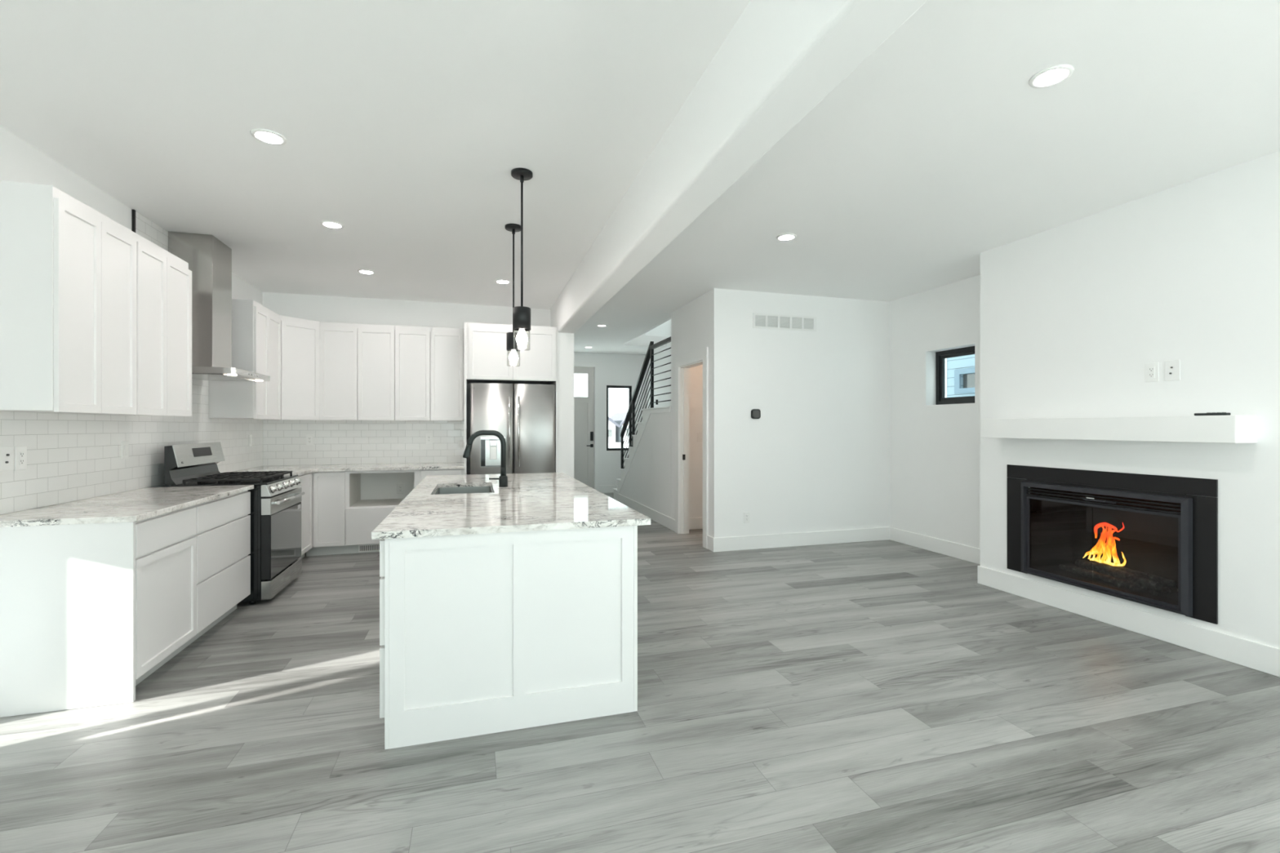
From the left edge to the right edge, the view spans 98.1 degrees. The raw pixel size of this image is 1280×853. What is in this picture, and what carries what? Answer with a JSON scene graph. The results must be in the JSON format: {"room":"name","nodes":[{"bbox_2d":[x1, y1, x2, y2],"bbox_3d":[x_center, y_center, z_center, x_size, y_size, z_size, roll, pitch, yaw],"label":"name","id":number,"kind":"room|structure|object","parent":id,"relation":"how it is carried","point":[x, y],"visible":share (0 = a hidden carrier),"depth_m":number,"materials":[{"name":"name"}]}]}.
{"room":"open-plan kitchen","nodes":[
{"label":"open-plan kitchen","id":0,"kind":"room"},
{"bbox_2d":[0,125,262,487],"bbox_3d":[-2.833,-0.070,1.369,0.150,2.840,10.240,0,0,-17],"label":"wall","id":1,"kind":"structure","parent":0,"point":[21,162],"depth_m":3.14,"materials":[{"name":"paint"}]},
{"bbox_2d":[0,180,136,414],"bbox_3d":[-3.014,-0.603,2.879,0.365,1.065,0.643,0,0,-17],"label":"upper cabinet","id":2,"kind":"object","parent":1,"relation":"attached to","point":[68,269],"visible":1,"depth_m":2.65,"materials":[{"name":"paint"}]},
{"bbox_2d":[71,231,191,416],"bbox_3d":[-3.199,-0.603,3.502,0.365,1.065,0.655,0,0,-17],"label":"upper cabinet","id":3,"kind":"object","parent":1,"relation":"attached to","point":[163,279],"visible":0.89,"depth_m":3.51,"materials":[{"name":"paint"}]},
{"bbox_2d":[0,211,262,515],"bbox_3d":[-3.633,-0.526,4.335,0.008,1.924,3.782,0,0,-17],"label":"backsplash","id":4,"kind":"structure","parent":1,"relation":"attached to","point":[71,457],"depth_m":3.52,"materials":[{"name":"white tile"}]},
{"bbox_2d":[0,446,14,471],"bbox_3d":[-3.157,0.160,2.773,0.013,0.121,0.095,0,0,-17],"label":"plate","id":5,"kind":"object","parent":4,"relation":"attached to","point":[6,453],"visible":1,"depth_m":2.77,"materials":[{"name":"plastic"}]},
{"bbox_2d":[14,446,26,470],"bbox_3d":[-3.185,0.163,2.860,0.009,0.121,0.074,0,0,-17],"label":"wall outlet","id":6,"kind":"object","parent":4,"relation":"attached to","point":[20,452],"visible":1,"depth_m":2.85,"materials":[{"name":"plastic"}]},
{"bbox_2d":[18,451,24,465],"bbox_3d":[-3.183,0.163,2.861,0.002,0.070,0.035,0,0,-17],"label":"receptacle","id":7,"kind":"object","parent":6,"relation":"attached to","point":[21,454],"depth_m":2.86,"materials":[{"name":"plastic"}]},
{"bbox_2d":[131,208,135,232],"bbox_3d":[-3.476,-1.314,3.816,0.014,0.348,0.018,0,0,-17],"label":"strip","id":8,"kind":"object","parent":1,"relation":"attached to","point":[133,211],"visible":0.36,"depth_m":3.81,"materials":[{"name":"black metal"}]},
{"bbox_2d":[168,231,270,381],"bbox_3d":[-3.402,-0.940,4.479,0.513,1.098,0.778,0,0,-17],"label":"range hood","id":9,"kind":"object","parent":1,"relation":"attached to","point":[209,260],"visible":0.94,"depth_m":4.31,"materials":[{"name":"silver metal"}]},
{"bbox_2d":[208,298,281,419],"bbox_3d":[-3.727,-0.603,5.276,0.365,1.065,0.700,0,0,-17],"label":"upper cabinet","id":10,"kind":"object","parent":1,"relation":"attached to","point":[256,330],"visible":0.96,"depth_m":4.99,"materials":[{"name":"paint"}]},
{"bbox_2d":[262,292,550,475],"bbox_3d":[-2.679,-0.070,6.678,3.175,2.840,0.150,0,0,-17],"label":"wall","id":11,"kind":"structure","parent":0,"point":[327,308],"depth_m":6.54,"materials":[{"name":"paint"}]},
{"bbox_2d":[247,315,319,420],"bbox_3d":[-3.780,-0.603,5.947,0.646,1.065,0.622,0,0,-17],"label":"upper cabinet","id":12,"kind":"object","parent":11,"relation":"attached to","point":[300,336],"visible":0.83,"depth_m":5.83,"materials":[{"name":"paint"}]},
{"bbox_2d":[319,321,395,420],"bbox_3d":[-3.151,-0.603,6.273,0.754,1.065,0.353,0,0,-17],"label":"upper cabinet","id":13,"kind":"object","parent":11,"relation":"attached to","point":[357,361],"visible":0.96,"depth_m":6.10,"materials":[{"name":"paint"}]},
{"bbox_2d":[262,419,464,466],"bbox_3d":[-3.148,0.180,6.456,2.130,0.510,0.008,0,0,-17],"label":"backsplash","id":14,"kind":"structure","parent":11,"relation":"attached to","point":[284,441],"depth_m":6.42,"materials":[{"name":"white tile"}]},
{"bbox_2d":[306,434,313,445],"bbox_3d":[-3.728,0.152,6.275,0.074,0.121,0.009,0,0,-17],"label":"wall outlet","id":15,"kind":"object","parent":14,"relation":"attached to","point":[309,437],"visible":1,"depth_m":6.27,"materials":[{"name":"plastic"}]},
{"bbox_2d":[307,436,311,443],"bbox_3d":[-3.727,0.152,6.272,0.035,0.070,0.002,0,0,-17],"label":"receptacle","id":16,"kind":"object","parent":15,"relation":"attached to","point":[309,438],"depth_m":6.27,"materials":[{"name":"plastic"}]},
{"bbox_2d":[426,433,432,444],"bbox_3d":[-2.517,0.146,6.635,0.074,0.121,0.009,0,0,-17],"label":"wall outlet","id":17,"kind":"object","parent":14,"relation":"attached to","point":[428,436],"visible":1,"depth_m":6.63,"materials":[{"name":"plastic"}]},
{"bbox_2d":[457,440,463,448],"bbox_3d":[-2.172,0.215,6.737,0.060,0.090,0.009,0,0,-17],"label":"light switch","id":18,"kind":"object","parent":14,"relation":"attached to","point":[460,443],"visible":1,"depth_m":6.73,"materials":[{"name":"plastic"}]},
{"bbox_2d":[395,324,464,420],"bbox_3d":[-2.433,-0.603,6.487,0.743,1.065,0.353,0,0,-17],"label":"upper cabinet","id":19,"kind":"object","parent":11,"relation":"attached to","point":[429,362],"visible":0.93,"depth_m":6.32,"materials":[{"name":"paint"}]},
{"bbox_2d":[550,298,573,478],"bbox_3d":[-1.520,-0.070,8.682,0.190,2.840,4.610,0,0,-17],"label":"wall","id":20,"kind":"structure","parent":0,"point":[566,340],"depth_m":6.48,"materials":[{"name":"paint"}]},
{"bbox_2d":[573,333,645,485],"bbox_3d":[-1.042,-1.400,11.302,2.650,5.500,0.140,0,0,-17],"label":"wall","id":21,"kind":"structure","parent":0,"point":[615,369],"depth_m":11.37,"materials":[{"name":"paint"}]},
{"bbox_2d":[573,366,594,488],"bbox_3d":[-1.372,0.065,11.155,0.923,2.550,0.095,0,0,-17],"label":"door","id":22,"kind":"structure","parent":21,"relation":"in","point":[584,406],"depth_m":11.25,"materials":[{"name":"paint"}]},
{"bbox_2d":[573,361,599,491],"bbox_3d":[-1.362,0.022,11.124,1.125,2.655,0.020,0,0,-17],"label":"trim","id":23,"kind":"structure","parent":21,"relation":"attached to","point":[596,365],"depth_m":11.26,"materials":[{"name":"paint"}]},
{"bbox_2d":[599,484,617,493],"bbox_3d":[-0.355,1.274,11.426,0.982,0.152,0.015,0,0,-17],"label":"baseboard","id":24,"kind":"structure","parent":21,"relation":"attached to","point":[607,488],"depth_m":11.33,"materials":[{"name":"paint"}]},
{"bbox_2d":[606,385,631,450],"bbox_3d":[-0.445,-0.174,11.485,0.542,1.338,0.070,0,0,-17],"label":"window","id":25,"kind":"structure","parent":21,"relation":"in","point":[629,388],"depth_m":11.45,"materials":[{"name":"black glass"}]},
{"bbox_2d":[0,0,1279,355],"bbox_3d":[0.074,-1.570,4.221,7.350,0.160,14.350,0,0,-17],"label":"ceiling","id":26,"kind":"structure","parent":0,"point":[406,125],"depth_m":2.76,"materials":[{"name":"paint"}]},
{"bbox_2d":[250,128,287,145],"bbox_3d":[-1.906,-1.486,2.855,0.156,0.008,0.156,0,0,-17],"label":"recessed light","id":27,"kind":"object","parent":26,"relation":"in","point":[265,135],"visible":1,"depth_m":2.85,"materials":[{"name":"paint"}]},
{"bbox_2d":[320,220,343,228],"bbox_3d":[-2.269,-1.486,4.096,0.156,0.008,0.156,0,0,-17],"label":"recessed light","id":28,"kind":"object","parent":26,"relation":"in","point":[332,224],"visible":1,"depth_m":4.09,"materials":[{"name":"paint"}]},
{"bbox_2d":[357,269,375,274],"bbox_3d":[-2.632,-1.486,5.346,0.156,0.008,0.156,0,0,-17],"label":"recessed light","id":29,"kind":"object","parent":26,"relation":"in","point":[362,271],"visible":1,"depth_m":5.34,"materials":[{"name":"paint"}]},
{"bbox_2d":[494,279,510,284],"bbox_3d":[-1.409,-1.486,5.708,0.156,0.008,0.156,0,0,-17],"label":"recessed light","id":30,"kind":"object","parent":26,"relation":"in","point":[500,281],"visible":1,"depth_m":5.70,"materials":[{"name":"paint"}]},
{"bbox_2d":[505,223,520,366],"bbox_3d":[-0.941,-0.970,4.137,0.124,1.040,0.124,0,0,-17],"label":"pendant light","id":31,"kind":"object","parent":26,"relation":"hanging from","point":[512,344],"visible":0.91,"depth_m":4.11,"materials":[{"name":"black metal"}]},
{"bbox_2d":[511,167,532,350],"bbox_3d":[-0.693,-0.970,3.260,0.124,1.040,0.124,0,0,-17],"label":"pendant light","id":32,"kind":"object","parent":26,"relation":"hanging from","point":[521,314],"visible":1,"depth_m":3.24,"materials":[{"name":"black metal"}]},
{"bbox_2d":[557,0,928,333],"bbox_3d":[0.486,-1.290,1.944,0.190,0.400,9.450,0,0,-17],"label":"ceiling beam","id":33,"kind":"structure","parent":26,"relation":"attached to","point":[780,59],"depth_m":2.15,"materials":[{"name":"paint"}]},
{"bbox_2d":[776,233,796,240],"bbox_3d":[1.151,-1.486,4.366,0.156,0.008,0.156,0,0,-17],"label":"recessed light","id":34,"kind":"object","parent":26,"relation":"in","point":[785,237],"visible":1,"depth_m":4.36,"materials":[{"name":"paint"}]},
{"bbox_2d":[1028,64,1074,88],"bbox_3d":[1.747,-1.486,2.362,0.156,0.008,0.156,0,0,-17],"label":"recessed light","id":35,"kind":"object","parent":26,"relation":"in","point":[1055,74],"visible":1,"depth_m":2.36,"materials":[{"name":"paint"}]},
{"bbox_2d":[0,492,1279,852],"bbox_3d":[0.074,1.400,4.221,7.350,0.100,14.350,0,0,-17],"label":"floor","id":36,"kind":"structure","parent":0,"point":[877,696],"depth_m":2.36,"materials":[{"name":"grey wood"}]},
{"bbox_2d":[0,506,196,717],"bbox_3d":[-2.883,0.908,2.942,0.648,0.884,0.650,0,0,-17],"label":"base cabinet","id":37,"kind":"object","parent":36,"relation":"on","point":[88,612],"visible":0.94,"depth_m":2.67,"materials":[{"name":"paint"}]},
{"bbox_2d":[0,484,253,527],"bbox_3d":[-2.993,0.451,3.341,0.667,0.030,1.512,0,0,-17],"label":"countertop","id":38,"kind":"structure","parent":37,"relation":"on","point":[139,504],"depth_m":3.03,"materials":[{"name":"white stone"}]},
{"bbox_2d":[179,490,250,652],"bbox_3d":[-3.095,0.908,3.655,0.648,0.884,0.835,0,0,-17],"label":"base cabinet","id":39,"kind":"object","parent":36,"relation":"on","point":[223,535],"visible":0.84,"depth_m":3.68,"materials":[{"name":"paint"}]},
{"bbox_2d":[164,442,305,604],"bbox_3d":[-3.206,0.742,4.495,0.718,1.216,0.786,0,0,-17],"label":"gas range","id":40,"kind":"object","parent":36,"relation":"on","point":[276,497],"visible":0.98,"depth_m":4.28,"materials":[{"name":"silver metal"}]},
{"bbox_2d":[169,474,297,487],"bbox_3d":[-3.226,0.436,4.489,0.613,0.016,0.786,0,0,-17],"label":"cooktop","id":41,"kind":"object","parent":40,"relation":"in","point":[277,480],"depth_m":4.22,"materials":[{"name":"black metal"}]},
{"bbox_2d":[297,472,312,558],"bbox_3d":[-3.578,0.908,5.279,0.648,0.884,0.900,0,0,-17],"label":"base cabinet","id":42,"kind":"object","parent":36,"relation":"on","point":[306,483],"visible":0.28,"depth_m":5.56,"materials":[{"name":"paint"}]},
{"bbox_2d":[233,462,464,475],"bbox_3d":[-2.946,0.451,5.760,2.138,0.030,1.457,0,0,-17],"label":"countertop","id":43,"kind":"structure","parent":42,"relation":"on","point":[300,470],"depth_m":5.95,"materials":[{"name":"white stone"}]},
{"bbox_2d":[306,471,346,556],"bbox_3d":[-3.356,0.908,6.064,0.385,0.884,0.638,0,0,-17],"label":"base cabinet","id":44,"kind":"object","parent":36,"relation":"on","point":[329,488],"visible":0.79,"depth_m":5.78,"materials":[{"name":"paint"}]},
{"bbox_2d":[346,469,420,554],"bbox_3d":[-2.820,0.908,6.223,0.732,0.884,0.638,0,0,-17],"label":"base cabinet","id":45,"kind":"object","parent":36,"relation":"on","point":[371,496],"visible":0.59,"depth_m":5.99,"materials":[{"name":"paint"}]},
{"bbox_2d":[358,543,379,552],"bbox_3d":[-2.877,1.300,5.952,0.250,0.076,0.007,0,0,-17],"label":"floor vent","id":46,"kind":"object","parent":45,"relation":"attached to","point":[362,548],"visible":0.77,"depth_m":5.94,"materials":[{"name":"metal"}]},
{"bbox_2d":[396,483,404,493],"bbox_3d":[-2.816,0.732,6.534,0.074,0.121,0.009,0,0,-17],"label":"wall outlet","id":47,"kind":"object","parent":45,"relation":"attached to","point":[400,487],"visible":1,"depth_m":6.53,"materials":[{"name":"plastic"}]},
{"bbox_2d":[420,468,464,481],"bbox_3d":[-2.253,0.908,6.392,0.450,0.884,0.638,0,0,-17],"label":"base cabinet","id":48,"kind":"object","parent":36,"relation":"on","point":[424,473],"visible":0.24,"depth_m":6.08,"materials":[{"name":"paint"}]},
{"bbox_2d":[379,485,637,749],"bbox_3d":[-0.934,0.908,3.762,1.124,0.884,2.686,0,0,-17],"label":"kitchen island","id":49,"kind":"object","parent":36,"relation":"on","point":[480,634],"visible":0.79,"depth_m":2.47,"materials":[{"name":"paint"}]},
{"bbox_2d":[371,472,650,539],"bbox_3d":[-0.920,0.451,3.781,1.207,0.030,2.752,0,0,-17],"label":"island countertop","id":50,"kind":"structure","parent":49,"relation":"on","point":[540,501],"depth_m":2.91,"materials":[{"name":"white stone"}]},
{"bbox_2d":[434,486,493,494],"bbox_3d":[-1.250,0.560,3.953,0.394,0.188,0.706,0,0,-17],"label":"sink","id":51,"kind":"object","parent":50,"relation":"in","point":[466,490],"visible":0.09,"depth_m":4.28,"materials":[{"name":"silver metal"}]},
{"bbox_2d":[462,430,507,487],"bbox_3d":[-1.108,0.231,3.990,0.311,0.410,0.062,0,0,-17],"label":"kitchen faucet","id":52,"kind":"object","parent":50,"relation":"on","point":[503,478],"visible":1,"depth_m":4.00,"materials":[{"name":"black metal"}]},
{"bbox_2d":[464,322,558,475],"bbox_3d":[-1.535,0.100,6.585,1.034,2.500,0.678,0,0,-17],"label":"tall cabinet","id":53,"kind":"object","parent":36,"relation":"on","point":[485,344],"visible":0.66,"depth_m":6.25,"materials":[{"name":"paint"}]},
{"bbox_2d":[470,382,555,474],"bbox_3d":[-1.506,0.422,6.541,0.941,1.815,0.722,0,0,-17],"label":"refrigerator","id":54,"kind":"object","parent":36,"relation":"on","point":[524,414],"visible":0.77,"depth_m":6.26,"materials":[{"name":"grey metal"}]},
{"bbox_2d":[613,405,671,517],"bbox_3d":[0.400,0.540,8.921,0.954,1.619,3.102,0,0,-17],"label":"staircase","id":55,"kind":"structure","parent":36,"relation":"on","point":[645,479],"depth_m":8.13,"materials":[{"name":"paint"}]},
{"bbox_2d":[620,336,671,468],"bbox_3d":[0.058,-0.157,8.595,0.052,2.196,2.678,0,0,-17],"label":"stair railing","id":56,"kind":"object","parent":55,"relation":"on","point":[650,353],"visible":0.77,"depth_m":8.61,"materials":[{"name":"black metal"}]},
{"bbox_2d":[645,319,671,408],"bbox_3d":[0.777,-1.400,9.590,0.140,5.500,4.180,0,0,-17],"label":"wall","id":57,"kind":"structure","parent":0,"point":[664,329],"depth_m":10.57,"materials":[{"name":"paint"}]},
{"bbox_2d":[622,317,671,346],"bbox_3d":[0.484,-1.575,8.864,0.835,0.190,2.815,0,0,-17],"label":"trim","id":58,"kind":"structure","parent":57,"relation":"attached to","point":[640,340],"depth_m":10.18,"materials":[{"name":"paint"}]},
{"bbox_2d":[671,291,709,535],"bbox_3d":[0.643,-0.070,6.718,0.120,2.840,1.250,0,0,-17],"label":"wall","id":59,"kind":"structure","parent":0,"point":[690,323],"depth_m":6.78,"materials":[{"name":"paint"}]},
{"bbox_2d":[614,492,713,551],"bbox_3d":[0.165,1.274,8.088,0.015,0.152,4.390,0,0,-17],"label":"baseboard","id":60,"kind":"structure","parent":59,"relation":"attached to","point":[667,522],"depth_m":8.01,"materials":[{"name":"paint"}]},
{"bbox_2d":[675,346,708,548],"bbox_3d":[0.659,0.236,6.630,0.140,2.228,0.998,0,0,-17],"label":"trim","id":61,"kind":"structure","parent":59,"relation":"attached to","point":[700,357],"depth_m":6.97,"materials":[{"name":"paint"}]},
{"bbox_2d":[688,364,702,517],"bbox_3d":[1.568,-0.070,7.603,2.157,2.840,0.080,0,0,-17],"label":"wall","id":62,"kind":"structure","parent":0,"point":[695,373],"depth_m":7.31,"materials":[{"name":"paint"}]},
{"bbox_2d":[688,517,702,529],"bbox_3d":[1.198,1.274,7.444,1.357,0.152,0.015,0,0,-17],"label":"baseboard","id":63,"kind":"structure","parent":62,"relation":"attached to","point":[694,522],"depth_m":7.30,"materials":[{"name":"paint"}]},
{"bbox_2d":[697,432,702,441],"bbox_3d":[0.810,0.140,7.331,0.118,0.121,0.009,0,0,-17],"label":"light switch","id":64,"kind":"object","parent":62,"relation":"attached to","point":[700,435],"visible":0.62,"depth_m":7.32,"materials":[{"name":"plastic"}]},
{"bbox_2d":[709,288,889,537],"bbox_3d":[1.873,-0.070,6.369,2.277,2.840,0.120,0,0,-17],"label":"wall","id":65,"kind":"structure","parent":0,"point":[816,456],"depth_m":6.28,"materials":[{"name":"paint"}]},
{"bbox_2d":[743,511,750,523],"bbox_3d":[1.172,0.998,6.093,0.074,0.121,0.009,0,0,-17],"label":"wall outlet","id":66,"kind":"object","parent":65,"relation":"attached to","point":[746,514],"visible":1,"depth_m":6.09,"materials":[{"name":"plastic"}]},
{"bbox_2d":[745,514,748,520],"bbox_3d":[1.173,0.998,6.090,0.035,0.070,0.002,0,0,-17],"label":"receptacle","id":67,"kind":"object","parent":66,"relation":"attached to","point":[746,515],"depth_m":6.09,"materials":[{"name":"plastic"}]},
{"bbox_2d":[751,408,760,418],"bbox_3d":[1.274,-0.138,6.114,0.106,0.106,0.026,0,0,-17],"label":"thermostat","id":68,"kind":"object","parent":65,"relation":"attached to","point":[755,413],"visible":1,"depth_m":6.10,"materials":[{"name":"black plastic"}]},
{"bbox_2d":[753,312,816,331],"bbox_3d":[1.628,-1.167,6.227,0.800,0.166,0.012,0,0,-17],"label":"air vent","id":69,"kind":"object","parent":65,"relation":"in","point":[765,321],"visible":1,"depth_m":6.22,"materials":[{"name":"paint"}]},
{"bbox_2d":[712,527,889,551],"bbox_3d":[1.885,1.274,6.302,2.292,0.152,0.015,0,0,-17],"label":"baseboard","id":70,"kind":"structure","parent":65,"relation":"attached to","point":[838,536],"depth_m":6.27,"materials":[{"name":"paint"}]},
{"bbox_2d":[889,274,980,548],"bbox_3d":[3.311,-0.070,5.876,0.200,2.840,1.885,0,0,-17],"label":"wall","id":71,"kind":"structure","parent":0,"point":[935,450],"depth_m":6.03,"materials":[{"name":"paint"}]},
{"bbox_2d":[935,346,974,404],"bbox_3d":[3.387,-0.527,5.851,0.060,0.589,0.624,0,0,-17],"label":"window","id":72,"kind":"structure","parent":71,"relation":"in","point":[940,399],"depth_m":6.06,"materials":[{"name":"black metal"}]},
{"bbox_2d":[980,150,1279,648],"bbox_3d":[3.606,-0.070,3.861,0.785,2.840,2.145,0,0,-17],"label":"wall","id":73,"kind":"structure","parent":0,"point":[1073,314],"depth_m":3.51,"materials":[{"name":"paint"}]},
{"bbox_2d":[889,527,1279,677],"bbox_3d":[3.909,1.274,2.465,0.600,0.152,8.495,0,0,-17],"label":"baseboard","id":74,"kind":"structure","parent":73,"relation":"attached to","point":[1258,656],"depth_m":3.74,"materials":[{"name":"paint"}]},
{"bbox_2d":[1007,464,1217,624],"bbox_3d":[3.377,0.733,3.944,0.510,0.846,1.334,0,0,-17],"label":"fireplace","id":75,"kind":"object","parent":73,"relation":"in","point":[1142,539],"visible":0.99,"depth_m":3.94,"materials":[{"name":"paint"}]},
{"bbox_2d":[980,415,1257,443],"bbox_3d":[3.111,0.015,3.824,0.184,0.153,1.595,0,0,-17],"label":"mantel shelf","id":76,"kind":"object","parent":73,"relation":"attached to","point":[1188,428],"visible":1,"depth_m":3.51,"materials":[{"name":"paint"}]},
{"bbox_2d":[1194,412,1230,415],"bbox_3d":[3.254,-0.071,3.162,0.042,0.017,0.145,0,0,-17],"label":"remote control","id":77,"kind":"object","parent":76,"relation":"on","point":[1206,413],"visible":0.99,"depth_m":3.15,"materials":[{"name":"grey plastic"}]},
{"bbox_2d":[1145,362,1159,382],"bbox_3d":[3.280,-0.347,3.563,0.009,0.121,0.074,0,0,-17],"label":"wall outlet","id":78,"kind":"object","parent":73,"relation":"attached to","point":[1152,370],"visible":1,"depth_m":3.56,"materials":[{"name":"plastic"}]},
{"bbox_2d":[1148,366,1154,377],"bbox_3d":[3.278,-0.347,3.562,0.002,0.070,0.035,0,0,-17],"label":"receptacle","id":79,"kind":"object","parent":78,"relation":"attached to","point":[1151,369],"depth_m":3.56,"materials":[{"name":"plastic"}]},
{"bbox_2d":[1164,359,1180,381],"bbox_3d":[3.309,-0.349,3.458,0.013,0.128,0.078,0,0,-17],"label":"plate","id":80,"kind":"object","parent":73,"relation":"attached to","point":[1172,367],"visible":1,"depth_m":3.46,"materials":[{"name":"plastic"}]},
{"label":"outside","id":81,"kind":"structure","parent":0,"visible":0},
{"bbox_2d":[608,441,628,448],"bbox_3d":[1.027,1.875,31.606,140.000,0.150,180.000,0,0,-17],"label":"ground","id":82,"kind":"structure","parent":81,"point":[611,445],"depth_m":53.29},
{"bbox_2d":[608,417,619,442],"bbox_3d":[-5.221,0.175,65.220,3.600,3.250,8.800,0,0,-17],"label":"house","id":83,"kind":"structure","parent":82,"relation":"on","point":[612,424],"depth_m":61.62,"materials":[{"name":"white"}]},
{"bbox_2d":[609,412,628,442],"bbox_3d":[-2.058,0.075,66.162,3.000,3.450,8.800,0,0,-17],"label":"house","id":84,"kind":"structure","parent":82,"relation":"on","point":[620,418],"depth_m":63.79,"materials":[{"name":"white"}]},
{"bbox_2d":[945,354,974,397],"bbox_3d":[7.030,-1.925,6.527,2.800,7.450,7.300,0,0,-17],"label":"neighbouring house","id":85,"kind":"structure","parent":82,"relation":"on","point":[959,371],"depth_m":8.95,"materials":[{"name":"blue"}]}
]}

